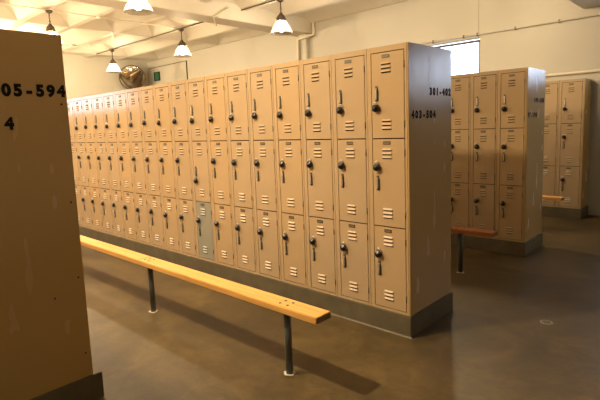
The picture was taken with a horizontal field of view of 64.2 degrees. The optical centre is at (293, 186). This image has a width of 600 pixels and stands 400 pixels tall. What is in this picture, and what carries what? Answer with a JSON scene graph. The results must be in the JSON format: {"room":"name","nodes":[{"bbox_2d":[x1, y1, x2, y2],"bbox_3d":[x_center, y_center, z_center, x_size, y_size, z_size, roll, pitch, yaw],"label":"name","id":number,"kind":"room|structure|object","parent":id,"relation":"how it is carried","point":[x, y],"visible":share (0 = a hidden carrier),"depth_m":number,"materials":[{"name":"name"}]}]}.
{"room":"locker room","nodes":[
{"label":"locker room","id":0,"kind":"room"},
{"bbox_2d":[63,54,148,99],"bbox_3d":[-8.124,-1.585,11.392,0.200,3.850,10.380,5,10,43],"label":"wall","id":1,"kind":"structure","parent":0,"point":[94,75],"depth_m":13.65,"materials":[{"name":"beige paint"}]},
{"bbox_2d":[119,65,145,88],"bbox_3d":[-4.760,-3.200,14.108,0.594,0.701,0.592,3,9,34],"label":"round mirror","id":2,"kind":"object","parent":1,"relation":"attached to","point":[130,76],"visible":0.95,"depth_m":14.05,"materials":[{"name":"silver glass"}]},
{"bbox_2d":[81,215,599,399],"bbox_3d":[-2.258,0.880,6.138,16.200,0.200,10.780,5,10,43],"label":"floor","id":3,"kind":"structure","parent":0,"point":[200,343],"depth_m":3.21,"materials":[{"name":"concrete"}]},
{"bbox_2d":[30,365,103,399],"bbox_3d":[-4.711,0.860,5.674,9.487,0.146,0.659,5,10,43],"label":"concrete plinth","id":4,"kind":"object","parent":3,"relation":"on","point":[90,387],"visible":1,"depth_m":2.56,"materials":[{"name":"grey concrete"}]},
{"bbox_2d":[0,29,92,399],"bbox_3d":[-4.758,-0.101,5.542,9.469,1.796,0.600,5,10,43],"label":"locker","id":5,"kind":"object","parent":4,"relation":"on","point":[45,346],"visible":1,"depth_m":2.36,"materials":[{"name":"brown metal"}]},
{"bbox_2d":[80,235,330,375],"bbox_3d":[-3.370,0.624,5.973,9.789,0.436,0.125,5,10,43],"label":"bench","id":6,"kind":"object","parent":3,"relation":"on","point":[290,308],"visible":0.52,"depth_m":3.11,"materials":[{"name":"brown wood"}]},
{"bbox_2d":[79,226,452,336],"bbox_3d":[-2.768,0.616,7.017,10.422,0.146,0.624,5,10,43],"label":"concrete plinth","id":7,"kind":"object","parent":3,"relation":"on","point":[409,326],"visible":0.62,"depth_m":3.87,"materials":[{"name":"grey concrete"}]},
{"bbox_2d":[67,99,83,226],"bbox_3d":[-3.021,-0.337,6.888,0.303,1.796,0.315,5,10,43],"label":"locker","id":8,"kind":"object","parent":7,"relation":"on","point":[69,101],"visible":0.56,"depth_m":6.74,"materials":[{"name":"beige metal"}]},
{"bbox_2d":[72,97,93,229],"bbox_3d":[-2.800,-0.320,6.678,0.303,1.796,0.315,5,10,43],"label":"locker","id":9,"kind":"object","parent":7,"relation":"on","point":[77,102],"visible":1,"depth_m":6.57,"materials":[{"name":"beige metal"}]},
{"bbox_2d":[81,96,103,231],"bbox_3d":[-2.580,-0.302,6.468,0.303,1.796,0.315,5,10,43],"label":"locker","id":10,"kind":"object","parent":7,"relation":"on","point":[87,108],"visible":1,"depth_m":6.36,"materials":[{"name":"beige metal"}]},
{"bbox_2d":[91,94,113,234],"bbox_3d":[-2.359,-0.285,6.258,0.303,1.796,0.315,5,10,43],"label":"locker","id":11,"kind":"object","parent":7,"relation":"on","point":[97,102],"visible":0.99,"depth_m":6.15,"materials":[{"name":"beige metal"}]},
{"bbox_2d":[102,92,125,237],"bbox_3d":[-2.139,-0.267,6.048,0.303,1.796,0.315,5,10,43],"label":"locker","id":12,"kind":"object","parent":7,"relation":"on","point":[108,98],"visible":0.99,"depth_m":5.94,"materials":[{"name":"beige metal"}]},
{"bbox_2d":[113,90,137,241],"bbox_3d":[-1.918,-0.250,5.838,0.303,1.796,0.315,5,10,43],"label":"locker","id":13,"kind":"object","parent":7,"relation":"on","point":[120,102],"visible":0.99,"depth_m":5.73,"materials":[{"name":"beige metal"}]},
{"bbox_2d":[126,88,150,244],"bbox_3d":[-1.697,-0.232,5.628,0.303,1.796,0.315,5,10,43],"label":"locker","id":14,"kind":"object","parent":7,"relation":"on","point":[132,95],"visible":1,"depth_m":5.52,"materials":[{"name":"beige metal"}]},
{"bbox_2d":[139,85,164,248],"bbox_3d":[-1.477,-0.215,5.418,0.303,1.796,0.315,5,10,43],"label":"locker","id":15,"kind":"object","parent":7,"relation":"on","point":[147,104],"visible":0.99,"depth_m":5.31,"materials":[{"name":"beige metal"}]},
{"bbox_2d":[153,82,180,252],"bbox_3d":[-1.256,-0.197,5.209,0.303,1.796,0.315,5,10,43],"label":"locker","id":16,"kind":"object","parent":7,"relation":"on","point":[161,91],"visible":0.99,"depth_m":5.10,"materials":[{"name":"beige metal"}]},
{"bbox_2d":[169,80,196,257],"bbox_3d":[-1.035,-0.180,4.999,0.303,1.796,0.315,5,10,43],"label":"locker","id":17,"kind":"object","parent":7,"relation":"on","point":[177,89],"visible":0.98,"depth_m":4.89,"materials":[{"name":"beige metal"}]},
{"bbox_2d":[186,77,215,262],"bbox_3d":[-0.815,-0.163,4.789,0.303,1.796,0.315,5,10,43],"label":"locker","id":18,"kind":"object","parent":7,"relation":"on","point":[195,87],"visible":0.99,"depth_m":4.68,"materials":[{"name":"beige metal"}]},
{"bbox_2d":[204,73,234,267],"bbox_3d":[-0.594,-0.145,4.579,0.303,1.796,0.315,5,10,43],"label":"locker","id":19,"kind":"object","parent":7,"relation":"on","point":[215,90],"visible":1,"depth_m":4.47,"materials":[{"name":"beige metal"}]},
{"bbox_2d":[225,69,256,273],"bbox_3d":[-0.373,-0.128,4.369,0.303,1.796,0.315,5,10,43],"label":"locker","id":20,"kind":"object","parent":7,"relation":"on","point":[236,82],"visible":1,"depth_m":4.26,"materials":[{"name":"beige metal"}]},
{"bbox_2d":[247,65,280,280],"bbox_3d":[-0.153,-0.110,4.159,0.303,1.796,0.315,5,10,43],"label":"locker","id":21,"kind":"object","parent":7,"relation":"on","point":[260,79],"visible":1,"depth_m":4.05,"materials":[{"name":"beige metal"}]},
{"bbox_2d":[251,111,256,118],"bbox_3d":[-0.336,-0.602,4.031,0.051,0.070,0.030,5,10,43],"label":"padlock","id":22,"kind":"object","parent":21,"relation":"attached to","point":[254,115],"visible":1,"depth_m":4.02,"materials":[{"name":"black metal"}]},
{"bbox_2d":[254,158,258,165],"bbox_3d":[-0.321,-0.206,4.081,0.051,0.070,0.030,5,10,43],"label":"padlock","id":23,"kind":"object","parent":21,"relation":"attached to","point":[256,162],"visible":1,"depth_m":4.07,"materials":[{"name":"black metal"}]},
{"bbox_2d":[257,227,261,234],"bbox_3d":[-0.297,0.388,4.155,0.051,0.070,0.030,5,10,43],"label":"padlock","id":24,"kind":"object","parent":21,"relation":"attached to","point":[259,231],"visible":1,"depth_m":4.15,"materials":[{"name":"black metal"}]},
{"bbox_2d":[272,60,307,287],"bbox_3d":[0.068,-0.093,3.950,0.303,1.796,0.315,5,10,43],"label":"locker","id":25,"kind":"object","parent":7,"relation":"on","point":[286,76],"visible":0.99,"depth_m":3.84,"materials":[{"name":"beige metal"}]},
{"bbox_2d":[276,110,281,117],"bbox_3d":[-0.118,-0.578,3.825,0.051,0.070,0.030,5,10,43],"label":"padlock","id":26,"kind":"object","parent":25,"relation":"attached to","point":[279,114],"visible":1,"depth_m":3.82,"materials":[{"name":"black metal"}]},
{"bbox_2d":[279,159,284,166],"bbox_3d":[-0.100,-0.188,3.871,0.052,0.070,0.030,6,11,43],"label":"padlock","id":27,"kind":"object","parent":25,"relation":"attached to","point":[281,163],"visible":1,"depth_m":3.86,"materials":[{"name":"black metal"}]},
{"bbox_2d":[282,232,287,239],"bbox_3d":[-0.076,0.408,3.945,0.052,0.070,0.030,5,10,43],"label":"padlock","id":28,"kind":"object","parent":25,"relation":"attached to","point":[284,236],"visible":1,"depth_m":3.94,"materials":[{"name":"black metal"}]},
{"bbox_2d":[300,55,337,296],"bbox_3d":[0.288,-0.075,3.740,0.303,1.796,0.315,5,10,43],"label":"locker","id":29,"kind":"object","parent":3,"relation":"on","point":[315,73],"visible":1,"depth_m":3.63,"materials":[{"name":"beige metal"}]},
{"bbox_2d":[304,107,310,116],"bbox_3d":[0.103,-0.561,3.615,0.051,0.070,0.030,5,10,43],"label":"padlock","id":30,"kind":"object","parent":29,"relation":"attached to","point":[307,113],"visible":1,"depth_m":3.61,"materials":[{"name":"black metal"}]},
{"bbox_2d":[306,159,312,167],"bbox_3d":[0.118,-0.176,3.663,0.051,0.070,0.030,5,10,43],"label":"padlock","id":31,"kind":"object","parent":29,"relation":"attached to","point":[309,164],"visible":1,"depth_m":3.65,"materials":[{"name":"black metal"}]},
{"bbox_2d":[309,236,314,244],"bbox_3d":[0.144,0.423,3.736,0.051,0.069,0.030,5,10,43],"label":"padlock","id":32,"kind":"object","parent":29,"relation":"attached to","point":[312,241],"visible":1,"depth_m":3.73,"materials":[{"name":"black metal"}]},
{"bbox_2d":[331,49,370,305],"bbox_3d":[0.509,-0.058,3.530,0.303,1.796,0.315,5,10,43],"label":"locker","id":33,"kind":"object","parent":3,"relation":"on","point":[349,69],"visible":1,"depth_m":3.42,"materials":[{"name":"beige metal"}]},
{"bbox_2d":[336,104,342,113],"bbox_3d":[0.324,-0.549,3.404,0.051,0.069,0.030,5,10,43],"label":"padlock","id":34,"kind":"object","parent":33,"relation":"attached to","point":[339,110],"visible":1,"depth_m":3.39,"materials":[{"name":"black metal"}]},
{"bbox_2d":[338,160,344,168],"bbox_3d":[0.340,-0.158,3.452,0.051,0.069,0.030,5,10,43],"label":"padlock","id":35,"kind":"object","parent":33,"relation":"attached to","point":[341,165],"visible":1,"depth_m":3.44,"materials":[{"name":"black metal"}]},
{"bbox_2d":[340,242,346,250],"bbox_3d":[0.364,0.445,3.527,0.051,0.069,0.030,5,10,43],"label":"padlock","id":36,"kind":"object","parent":33,"relation":"attached to","point":[343,247],"visible":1,"depth_m":3.52,"materials":[{"name":"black metal"}]},
{"bbox_2d":[331,313,411,338],"bbox_3d":[-2.982,0.722,6.795,10.430,0.008,0.012,5,10,43],"label":"bead","id":37,"kind":"object","parent":3,"relation":"on","point":[331,313],"visible":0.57,"depth_m":3.42,"materials":[{"name":"pale grout"}]},
{"bbox_2d":[366,42,408,315],"bbox_3d":[0.730,-0.040,3.320,0.303,1.796,0.315,5,10,43],"label":"locker","id":38,"kind":"object","parent":3,"relation":"on","point":[386,65],"visible":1,"depth_m":3.21,"materials":[{"name":"beige metal"}]},
{"bbox_2d":[372,102,378,111],"bbox_3d":[0.544,-0.530,3.195,0.051,0.069,0.030,5,10,43],"label":"padlock","id":39,"kind":"object","parent":38,"relation":"attached to","point":[375,108],"visible":1,"depth_m":3.19,"materials":[{"name":"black metal"}]},
{"bbox_2d":[373,161,379,170],"bbox_3d":[0.559,-0.138,3.244,0.052,0.070,0.030,5,10,43],"label":"padlock","id":40,"kind":"object","parent":38,"relation":"attached to","point":[376,167],"visible":1,"depth_m":3.24,"materials":[{"name":"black metal"}]},
{"bbox_2d":[375,248,381,257],"bbox_3d":[0.584,0.461,3.317,0.051,0.070,0.030,5,10,43],"label":"padlock","id":41,"kind":"object","parent":38,"relation":"attached to","point":[378,254],"visible":1,"depth_m":3.31,"materials":[{"name":"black metal"}]},
{"bbox_2d":[407,42,450,315],"bbox_3d":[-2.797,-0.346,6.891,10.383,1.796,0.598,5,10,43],"label":"panel","id":42,"kind":"object","parent":3,"relation":"on","point":[428,67],"visible":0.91,"depth_m":3.29,"materials":[{"name":"brown metal"}]},
{"bbox_2d":[451,73,470,235],"bbox_3d":[1.942,-0.358,5.488,0.286,1.796,0.301,5,10,43],"label":"locker","id":43,"kind":"object","parent":3,"relation":"on","point":[460,84],"visible":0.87,"depth_m":5.36,"materials":[{"name":"beige metal"}]},
{"bbox_2d":[451,226,497,272],"bbox_3d":[0.162,0.493,5.903,4.581,0.436,0.125,5,10,43],"label":"bench","id":44,"kind":"object","parent":3,"relation":"on","point":[460,231],"visible":0.3,"depth_m":4.49,"materials":[{"name":"red brown pine"},{"name":"dark metal"}]},
{"bbox_2d":[470,70,497,238],"bbox_3d":[2.150,-0.341,5.290,0.286,1.796,0.301,5,10,43],"label":"locker","id":45,"kind":"object","parent":3,"relation":"on","point":[484,85],"visible":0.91,"depth_m":5.18,"materials":[{"name":"beige metal"}]},
{"bbox_2d":[451,233,542,256],"bbox_3d":[-1.132,0.335,8.762,10.356,0.146,0.581,5,10,43],"label":"concrete plinth","id":46,"kind":"object","parent":3,"relation":"on","point":[472,242],"visible":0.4,"depth_m":5.22,"materials":[{"name":"grey concrete"}]},
{"bbox_2d":[496,67,526,242],"bbox_3d":[2.358,-0.325,5.092,0.286,1.796,0.301,5,10,43],"label":"locker","id":47,"kind":"object","parent":3,"relation":"on","point":[512,83],"visible":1,"depth_m":4.99,"materials":[{"name":"beige metal"}]},
{"bbox_2d":[524,67,545,242],"bbox_3d":[-1.075,-0.621,8.553,10.078,1.796,0.555,5,10,43],"label":"bank","id":48,"kind":"object","parent":3,"relation":"on","point":[535,103],"visible":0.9,"depth_m":5.06,"materials":[{"name":"brown metal"}]},
{"bbox_2d":[540,320,552,324],"bbox_3d":[1.786,0.961,3.383,0.087,0.002,0.083,5,10,43],"label":"ring","id":49,"kind":"object","parent":3,"relation":"on","point":[546,322],"visible":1,"depth_m":3.38,"materials":[{"name":"metal"}]},
{"bbox_2d":[542,80,559,206],"bbox_3d":[3.767,-0.623,7.039,0.303,1.796,0.396,5,10,43],"label":"locker","id":50,"kind":"object","parent":3,"relation":"on","point":[551,87],"visible":0.5,"depth_m":6.86,"materials":[{"name":"beige metal"}]},
{"bbox_2d":[542,195,563,200],"bbox_3d":[1.752,0.221,7.591,4.526,0.436,0.125,5,10,43],"label":"bench","id":51,"kind":"object","parent":3,"relation":"on","point":[553,198],"visible":0.02,"depth_m":6.04,"materials":[{"name":"brown wood"}]},
{"bbox_2d":[542,205,587,218],"bbox_3d":[0.419,0.071,10.388,10.332,0.146,0.406,5,10,43],"label":"concrete plinth","id":52,"kind":"object","parent":3,"relation":"on","point":[573,213],"visible":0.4,"depth_m":6.85,"materials":[{"name":"grey concrete"}]},
{"bbox_2d":[556,78,583,208],"bbox_3d":[3.987,-0.605,6.829,0.303,1.796,0.396,5,10,43],"label":"locker","id":53,"kind":"object","parent":3,"relation":"on","point":[571,91],"visible":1,"depth_m":6.69,"materials":[{"name":"beige metal"}]},
{"bbox_2d":[580,78,591,208],"bbox_3d":[0.469,-0.885,10.190,10.077,1.796,0.385,5,10,43],"label":"bank","id":54,"kind":"object","parent":3,"relation":"on","point":[587,82],"visible":0.13,"depth_m":6.70,"materials":[{"name":"brown metal"}]},
{"bbox_2d":[147,0,599,215],"bbox_3d":[1.310,-1.742,9.671,16.200,3.850,0.200,5,10,43],"label":"wall","id":55,"kind":"structure","parent":0,"point":[571,45],"depth_m":7.83,"materials":[{"name":"beige paint"}]},
{"bbox_2d":[62,44,111,49],"bbox_3d":[-6.442,-3.206,10.410,0.100,0.040,5.170,5,10,43],"label":"conduit","id":56,"kind":"object","parent":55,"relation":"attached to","point":[62,44],"visible":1,"depth_m":11.79,"materials":[{"name":"beige metal"}]},
{"bbox_2d":[0,3,180,28],"bbox_3d":[-4.156,-3.026,8.236,0.100,0.040,5.170,5,10,43],"label":"conduit","id":57,"kind":"object","parent":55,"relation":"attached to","point":[97,17],"visible":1,"depth_m":8.73,"materials":[{"name":"beige metal"}]},
{"bbox_2d":[96,22,202,54],"bbox_3d":[-3.293,-3.398,10.958,5.580,0.022,0.022,5,10,43],"label":"conduit","id":58,"kind":"object","parent":55,"relation":"attached to","point":[199,22],"visible":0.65,"depth_m":10.89,"materials":[{"name":"grey metal"}]},
{"bbox_2d":[149,61,187,84],"bbox_3d":[-3.710,-2.981,14.144,2.040,1.195,0.031,5,10,43],"label":"panel","id":59,"kind":"object","parent":55,"relation":"attached to","point":[178,71],"visible":0.49,"depth_m":13.97,"materials":[{"name":"beige paint"}]},
{"bbox_2d":[154,72,159,80],"bbox_3d":[-4.124,-3.317,14.436,0.290,0.260,0.040,5,10,43],"label":"sign","id":60,"kind":"object","parent":59,"relation":"attached to","point":[156,74],"visible":1,"depth_m":14.42,"materials":[{"name":"green plastic"}]},
{"bbox_2d":[67,0,311,36],"bbox_3d":[-3.344,-2.883,6.573,0.440,0.460,10.380,5,10,43],"label":"beam","id":61,"kind":"structure","parent":55,"relation":"attached to","point":[258,19],"depth_m":8.44,"materials":[{"name":"beige paint"}]},
{"bbox_2d":[0,0,408,61],"bbox_3d":[-2.406,-2.893,5.668,16.000,0.210,10.580,5,10,43],"label":"ceiling","id":62,"kind":"structure","parent":55,"relation":"attached to","point":[73,29],"depth_m":9.85,"materials":[{"name":"beige paint"}]},
{"bbox_2d":[45,10,55,32],"bbox_3d":[-4.175,-2.727,8.211,0.381,0.560,0.381,5,10,43],"label":"pendant lamp","id":63,"kind":"object","parent":62,"relation":"hanging from","point":[49,29],"visible":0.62,"depth_m":8.16,"materials":[{"name":"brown metal"}]},
{"bbox_2d":[109,50,115,64],"bbox_3d":[-4.649,-3.217,12.294,0.381,0.560,0.381,0,8,21],"label":"pendant lamp","id":64,"kind":"object","parent":62,"relation":"hanging from","point":[112,61],"visible":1,"depth_m":12.25,"materials":[{"name":"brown metal"}]},
{"bbox_2d":[177,29,186,46],"bbox_3d":[-2.363,-3.036,10.120,0.381,0.560,0.381,-2,7,-2],"label":"pendant lamp","id":65,"kind":"object","parent":62,"relation":"hanging from","point":[182,43],"visible":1,"depth_m":10.08,"materials":[{"name":"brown metal"}]},
{"bbox_2d":[276,0,286,21],"bbox_3d":[-0.215,-2.866,8.076,0.381,0.560,0.381,-6,8,-25],"label":"pendant lamp","id":66,"kind":"object","parent":62,"relation":"hanging from","point":[280,18],"visible":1,"depth_m":8.03,"materials":[{"name":"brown metal"}]},
{"bbox_2d":[213,7,228,25],"bbox_3d":[-1.289,-3.067,8.591,0.285,0.235,0.696,-3,7,-5],"label":"conduit","id":67,"kind":"object","parent":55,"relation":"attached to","point":[228,7],"visible":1,"depth_m":8.38,"materials":[{"name":"beige metal"}]},
{"bbox_2d":[241,0,275,10],"bbox_3d":[0.483,-3.100,7.366,3.980,0.022,0.022,5,10,43],"label":"conduit","id":68,"kind":"object","parent":55,"relation":"attached to","point":[272,0],"visible":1,"depth_m":8.40,"materials":[{"name":"grey metal"}]},
{"bbox_2d":[299,34,309,59],"bbox_3d":[0.244,-2.542,10.358,0.220,1.430,0.100,5,10,43],"label":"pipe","id":69,"kind":"structure","parent":55,"relation":"attached to","point":[304,43],"depth_m":10.25,"materials":[{"name":"beige metal"}]},
{"bbox_2d":[296,22,314,60],"bbox_3d":[0.255,-2.672,10.225,0.448,1.640,0.135,2,8,30],"label":"pipe","id":70,"kind":"object","parent":55,"relation":"attached to","point":[312,23],"visible":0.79,"depth_m":10.17,"materials":[{"name":"beige metal"}]},
{"bbox_2d":[430,38,479,71],"bbox_3d":[2.347,-2.079,8.546,2.010,0.815,0.040,5,10,43],"label":"window","id":71,"kind":"structure","parent":55,"relation":"in","point":[474,41],"depth_m":8.02,"materials":[{"name":"grey glass"}]},
{"bbox_2d":[477,0,478,38],"bbox_3d":[2.980,-2.823,7.740,0.020,0.860,0.006,5,10,43],"label":"trim","id":72,"kind":"structure","parent":55,"relation":"attached to","point":[477,0],"depth_m":7.75,"materials":[{"name":"beige paint"}]},
{"bbox_2d":[418,14,599,43],"bbox_3d":[4.151,-2.370,6.647,7.600,0.053,0.030,5,10,43],"label":"conduit","id":73,"kind":"object","parent":55,"relation":"attached to","point":[559,20],"visible":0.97,"depth_m":7.36,"materials":[{"name":"beige metal"}]},
{"bbox_2d":[546,69,599,76],"bbox_3d":[4.506,-1.596,6.431,6.700,0.040,0.040,5,10,43],"label":"pipe","id":74,"kind":"object","parent":55,"relation":"attached to","point":[594,70],"visible":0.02,"depth_m":6.87,"materials":[{"name":"beige metal"}]},
{"bbox_2d":[569,0,599,8],"bbox_3d":[1.908,-2.117,1.635,3.920,0.670,10.380,5,10,43],"label":"trim","id":75,"kind":"structure","parent":55,"relation":"attached to","point":[583,4],"depth_m":6.41,"materials":[{"name":"beige paint"}]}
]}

